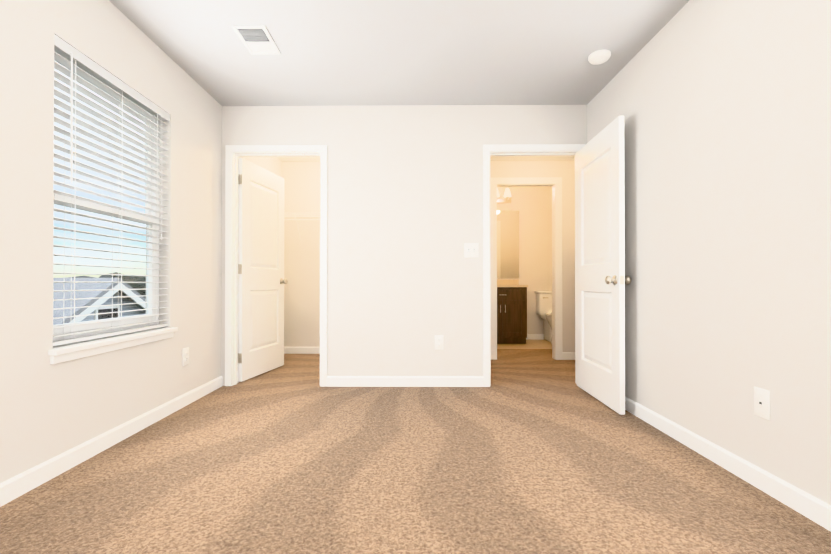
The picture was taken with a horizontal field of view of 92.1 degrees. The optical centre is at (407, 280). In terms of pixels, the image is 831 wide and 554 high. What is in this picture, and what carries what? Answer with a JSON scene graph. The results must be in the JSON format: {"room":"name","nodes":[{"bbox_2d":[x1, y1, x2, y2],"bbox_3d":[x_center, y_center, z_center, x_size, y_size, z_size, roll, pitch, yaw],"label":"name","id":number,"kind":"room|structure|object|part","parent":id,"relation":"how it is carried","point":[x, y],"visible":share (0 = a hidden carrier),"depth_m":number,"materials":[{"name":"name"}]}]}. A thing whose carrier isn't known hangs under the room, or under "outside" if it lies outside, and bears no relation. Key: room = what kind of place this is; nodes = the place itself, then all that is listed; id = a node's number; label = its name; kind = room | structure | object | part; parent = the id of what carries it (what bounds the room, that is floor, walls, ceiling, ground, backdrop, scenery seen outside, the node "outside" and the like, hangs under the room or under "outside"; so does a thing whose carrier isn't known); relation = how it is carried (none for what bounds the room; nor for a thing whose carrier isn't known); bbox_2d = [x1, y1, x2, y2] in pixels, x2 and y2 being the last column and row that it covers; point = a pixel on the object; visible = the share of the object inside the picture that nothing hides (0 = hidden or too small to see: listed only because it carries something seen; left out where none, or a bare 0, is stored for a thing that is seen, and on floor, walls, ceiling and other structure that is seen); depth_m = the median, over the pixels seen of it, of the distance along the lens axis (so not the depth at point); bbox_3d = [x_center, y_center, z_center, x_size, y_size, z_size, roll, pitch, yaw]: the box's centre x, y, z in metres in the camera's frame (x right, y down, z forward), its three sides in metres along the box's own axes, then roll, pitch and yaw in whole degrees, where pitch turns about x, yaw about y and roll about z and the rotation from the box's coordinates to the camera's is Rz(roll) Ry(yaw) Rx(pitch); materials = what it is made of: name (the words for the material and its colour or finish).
{"room":"empty bedroom","nodes":[
{"label":"empty bedroom","id":0,"kind":"room"},
{"bbox_2d":[0,0,281,482],"bbox_3d":[-1.724,-0.316,1.737,0.170,2.440,6.970,0,0,1],"label":"wall","id":1,"kind":"structure","parent":0,"point":[48,410],"depth_m":2.04,"materials":[{"name":"paint"}]},
{"bbox_2d":[0,376,222,506],"bbox_3d":[-1.641,0.854,0.864,0.013,0.088,5.240,0,0,1],"label":"baseboard","id":2,"kind":"structure","parent":1,"relation":"attached to","point":[15,487],"depth_m":2.05,"materials":[{"name":"white wood"}]},
{"bbox_2d":[48,51,177,363],"bbox_3d":[-1.682,-0.380,2.300,0.175,1.530,0.949,0,0,1],"label":"window","id":3,"kind":"structure","parent":1,"relation":"in","point":[86,327],"depth_m":2.30,"materials":[{"name":"white plastic"}]},
{"bbox_2d":[53,34,169,345],"bbox_3d":[-1.660,-0.418,2.300,0.074,1.451,0.893,0,0,1],"label":"window blind","id":4,"kind":"object","parent":3,"relation":"attached to","point":[120,90],"visible":0.79,"depth_m":2.20,"materials":[{"name":"white plastic"}]},
{"bbox_2d":[183,347,188,365],"bbox_3d":[-1.624,0.555,2.931,0.009,0.125,0.078,0,0,1],"label":"electrical outlet","id":5,"kind":"object","parent":1,"relation":"attached to","point":[185,356],"visible":1,"depth_m":2.92,"materials":[{"name":"white plastic"}]},
{"bbox_2d":[282,162,319,346],"bbox_3d":[-0.912,-0.295,5.155,1.393,2.440,0.120,0,0,1],"label":"wall","id":6,"kind":"structure","parent":0,"point":[302,271],"depth_m":5.10,"materials":[{"name":"paint"}]},
{"bbox_2d":[284,347,319,353],"bbox_3d":[-0.972,0.881,5.081,1.273,0.088,0.013,0,0,1],"label":"baseboard","id":7,"kind":"structure","parent":6,"relation":"attached to","point":[301,350],"depth_m":5.08,"materials":[{"name":"white wood"}]},
{"bbox_2d":[284,213,319,238],"bbox_3d":[-0.974,-0.662,4.943,1.265,0.307,0.306,0,0,1],"label":"wire closet shelf","id":8,"kind":"object","parent":6,"relation":"attached to","point":[298,214],"visible":0.4,"depth_m":4.82,"materials":[{"name":"white metal"}]},
{"bbox_2d":[109,0,688,161],"bbox_3d":[-0.078,-1.597,1.655,3.465,0.120,7.120,0,0,1],"label":"ceiling","id":9,"kind":"structure","parent":0,"point":[419,52],"depth_m":2.63,"materials":[{"name":"paint"}]},
{"bbox_2d":[232,25,280,54],"bbox_3d":[-0.957,-1.523,2.547,0.200,0.014,0.295,0,0,1],"label":"ceiling vent","id":10,"kind":"object","parent":9,"relation":"in","point":[269,47],"depth_m":2.54,"materials":[{"name":"white metal"}]},
{"bbox_2d":[588,50,610,64],"bbox_3d":[1.301,-1.509,2.721,0.140,0.041,0.140,0,0,1],"label":"smoke detector","id":11,"kind":"object","parent":9,"relation":"attached to","point":[598,57],"visible":1,"depth_m":2.69,"materials":[{"name":"white plastic"}]},
{"bbox_2d":[221,105,586,385],"bbox_3d":[0.025,-0.305,3.536,3.295,2.440,0.120,0,0,1],"label":"wall","id":12,"kind":"structure","parent":0,"point":[404,221],"depth_m":3.48,"materials":[{"name":"paint"}]},
{"bbox_2d":[238,158,287,381],"bbox_3d":[-1.429,-0.099,3.955,0.165,2.010,0.759,0,0,12],"label":"closet door","id":13,"kind":"structure","parent":12,"relation":"in","point":[262,281],"depth_m":3.88,"materials":[{"name":"white wood"}]},
{"bbox_3d":[-1.363,0.005,4.281,0.165,0.066,0.093,0,0,12],"label":"knob","id":14,"kind":"part","parent":13,"relation":"part of","materials":[{"name":"silver metal"}]},
{"bbox_2d":[225,145,326,386],"bbox_3d":[-1.144,-0.110,3.546,0.798,2.050,0.122,0,0,1],"label":"door frame","id":15,"kind":"structure","parent":12,"relation":"attached to","point":[233,284],"depth_m":3.51,"materials":[{"name":"white wood"}]},
{"bbox_2d":[327,376,482,386],"bbox_3d":[-0.026,0.871,3.463,1.355,0.088,0.013,0,0,1],"label":"baseboard","id":16,"kind":"structure","parent":12,"relation":"attached to","point":[404,381],"depth_m":3.46,"materials":[{"name":"white wood"}]},
{"bbox_2d":[435,335,443,349],"bbox_3d":[0.270,0.534,3.464,0.078,0.125,0.009,0,0,1],"label":"electrical outlet","id":17,"kind":"object","parent":12,"relation":"attached to","point":[439,342],"visible":1,"depth_m":3.46,"materials":[{"name":"white plastic"}]},
{"bbox_2d":[464,243,478,257],"bbox_3d":[0.549,-0.264,3.462,0.124,0.125,0.018,0,0,1],"label":"light switch","id":18,"kind":"object","parent":12,"relation":"attached to","point":[471,250],"visible":1,"depth_m":3.46,"materials":[{"name":"white plastic"}]},
{"bbox_2d":[483,144,585,386],"bbox_3d":[1.101,-0.132,3.518,0.900,2.093,0.137,0,0,1],"label":"door frame","id":19,"kind":"structure","parent":12,"relation":"attached to","point":[487,148],"depth_m":3.46,"materials":[{"name":"white wood"}]},
{"bbox_2d":[576,116,630,414],"bbox_3d":[1.457,-0.105,3.083,0.165,2.010,0.781,0,0,3],"label":"hall door","id":20,"kind":"structure","parent":12,"relation":"in","point":[602,279],"depth_m":2.96,"materials":[{"name":"white wood"}]},
{"bbox_3d":[1.442,-0.005,2.739,0.165,0.066,0.093,0,0,3],"label":"knob","id":21,"kind":"part","parent":20,"relation":"part of","materials":[{"name":"silver metal"}]},
{"bbox_2d":[0,349,830,553],"bbox_3d":[0.472,0.964,1.764,4.563,0.120,7.380,0,0,1],"label":"floor carpet","id":22,"kind":"object","parent":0,"point":[533,451],"visible":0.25,"depth_m":1.79,"materials":[{"name":"beige carpet"}]},
{"bbox_2d":[497,340,551,348],"bbox_3d":[1.632,0.990,5.979,2.320,0.120,1.070,0,0,1],"label":"floor","id":23,"kind":"structure","parent":0,"point":[537,344],"depth_m":5.75,"materials":[{"name":"beige tile"}]},
{"bbox_2d":[497,279,527,343],"bbox_3d":[1.377,0.416,6.075,0.748,1.030,0.580,0,0,1],"label":"bathroom vanity","id":24,"kind":"object","parent":23,"relation":"on","point":[511,311],"visible":0.48,"depth_m":5.82,"materials":[{"name":"brown wood"}]},
{"bbox_3d":[1.375,0.544,5.826,0.658,0.520,0.018,0,0,1],"label":"door","id":25,"kind":"part","parent":24,"relation":"part of","materials":[{"name":"brown wood"}]},
{"bbox_2d":[535,291,551,343],"bbox_3d":[2.232,0.544,5.994,0.456,0.772,0.717,0,0,1],"label":"toilet","id":26,"kind":"object","parent":23,"relation":"on","point":[544,305],"visible":0.42,"depth_m":6.15,"materials":[{"name":"white ceramic"}]},
{"bbox_3d":[2.235,0.346,6.246,0.456,0.372,0.216,0,0,1],"label":"tank","id":27,"kind":"part","parent":26,"relation":"part of","materials":[{"name":"white ceramic"}]},
{"bbox_2d":[497,187,551,333],"bbox_3d":[1.636,-0.287,6.431,2.260,2.440,0.120,0,0,1],"label":"wall","id":28,"kind":"structure","parent":0,"point":[532,206],"depth_m":6.37,"materials":[{"name":"paint"}]},
{"bbox_2d":[497,188,510,202],"bbox_3d":[1.379,-1.340,6.300,0.520,0.215,0.159,0,0,1],"label":"sconce","id":29,"kind":"object","parent":28,"relation":"attached to","point":[506,198],"visible":0.52,"depth_m":6.35,"materials":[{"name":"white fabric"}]},
{"bbox_3d":[1.379,-1.383,6.281,0.480,0.130,0.120,0,0,1],"label":"lamp shade","id":30,"kind":"part","parent":29,"relation":"part of","materials":[{"name":"white glass"}]},
{"bbox_2d":[497,211,518,278],"bbox_3d":[1.380,-0.573,6.372,0.778,1.078,0.006,0,0,1],"label":"bathroom mirror","id":31,"kind":"object","parent":28,"relation":"attached to","point":[507,244],"visible":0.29,"depth_m":6.37,"materials":[{"name":"white mirror"}]},
{"bbox_2d":[526,334,543,339],"bbox_3d":[2.203,0.889,6.353,0.885,0.088,0.013,0,0,1],"label":"baseboard","id":32,"kind":"structure","parent":28,"relation":"attached to","point":[535,336],"depth_m":6.35,"materials":[{"name":"white wood"}]},
{"bbox_2d":[490,161,574,351],"bbox_3d":[1.436,-0.242,4.743,2.390,2.330,0.100,0,0,1],"label":"wall","id":33,"kind":"structure","parent":0,"point":[565,170],"depth_m":4.69,"materials":[{"name":"paint"}]},
{"bbox_2d":[490,177,562,359],"bbox_3d":[1.383,-0.143,4.735,0.840,2.131,0.117,0,0,1],"label":"door frame","id":34,"kind":"structure","parent":33,"relation":"attached to","point":[556,181],"depth_m":4.68,"materials":[{"name":"white wood"}]},
{"bbox_2d":[563,352,574,359],"bbox_3d":[2.157,0.878,4.673,0.707,0.088,0.013,0,0,1],"label":"baseboard","id":35,"kind":"structure","parent":33,"relation":"attached to","point":[568,355],"depth_m":4.67,"materials":[{"name":"white wood"}]},
{"bbox_2d":[490,156,574,160],"bbox_3d":[1.431,-1.526,4.196,2.390,0.230,1.210,0,0,1],"label":"ceiling","id":36,"kind":"structure","parent":0,"point":[546,158],"depth_m":4.61,"materials":[{"name":"paint"}]},
{"bbox_2d":[587,0,830,504],"bbox_3d":[1.587,-0.322,0.767,0.120,2.440,5.390,0,0,1],"label":"wall","id":37,"kind":"structure","parent":0,"point":[723,107],"depth_m":1.89,"materials":[{"name":"paint"}]},
{"bbox_2d":[625,397,830,530],"bbox_3d":[1.521,0.854,0.835,0.013,0.088,5.240,0,0,1],"label":"baseboard","id":38,"kind":"structure","parent":37,"relation":"attached to","point":[810,507],"depth_m":1.81,"materials":[{"name":"white wood"}]},
{"bbox_2d":[754,386,769,419],"bbox_3d":[1.532,0.530,1.735,0.009,0.125,0.078,0,0,1],"label":"jack","id":39,"kind":"object","parent":37,"relation":"attached to","point":[762,403],"visible":1,"depth_m":1.73,"materials":[{"name":"white plastic"}]},
{"label":"outside","id":40,"kind":"structure","parent":0,"visible":0},
{"bbox_3d":[-70.813,4.446,40.602,137.707,0.200,240.000,0,0,1],"label":"ground","id":41,"kind":"structure","parent":40,"visible":0},
{"bbox_2d":[53,278,145,324],"bbox_3d":[-12.431,2.039,10.585,9.710,4.240,7.100,0,0,1],"label":"house","id":42,"kind":"structure","parent":41,"relation":"on","point":[82,311],"depth_m":10.17,"materials":[{"name":"white"}]},
{"bbox_3d":[-7.892,1.209,10.549,0.010,0.940,0.680,0,0,1],"label":"pane","id":43,"kind":"part","parent":42,"relation":"part of","materials":[{"name":"black glass"}]},
{"bbox_2d":[65,272,145,297],"bbox_3d":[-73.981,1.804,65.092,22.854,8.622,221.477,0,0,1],"label":"trees","id":44,"kind":"object","parent":41,"relation":"on","point":[139,279],"depth_m":98.79,"materials":[{"name":"green plant"}]}
]}

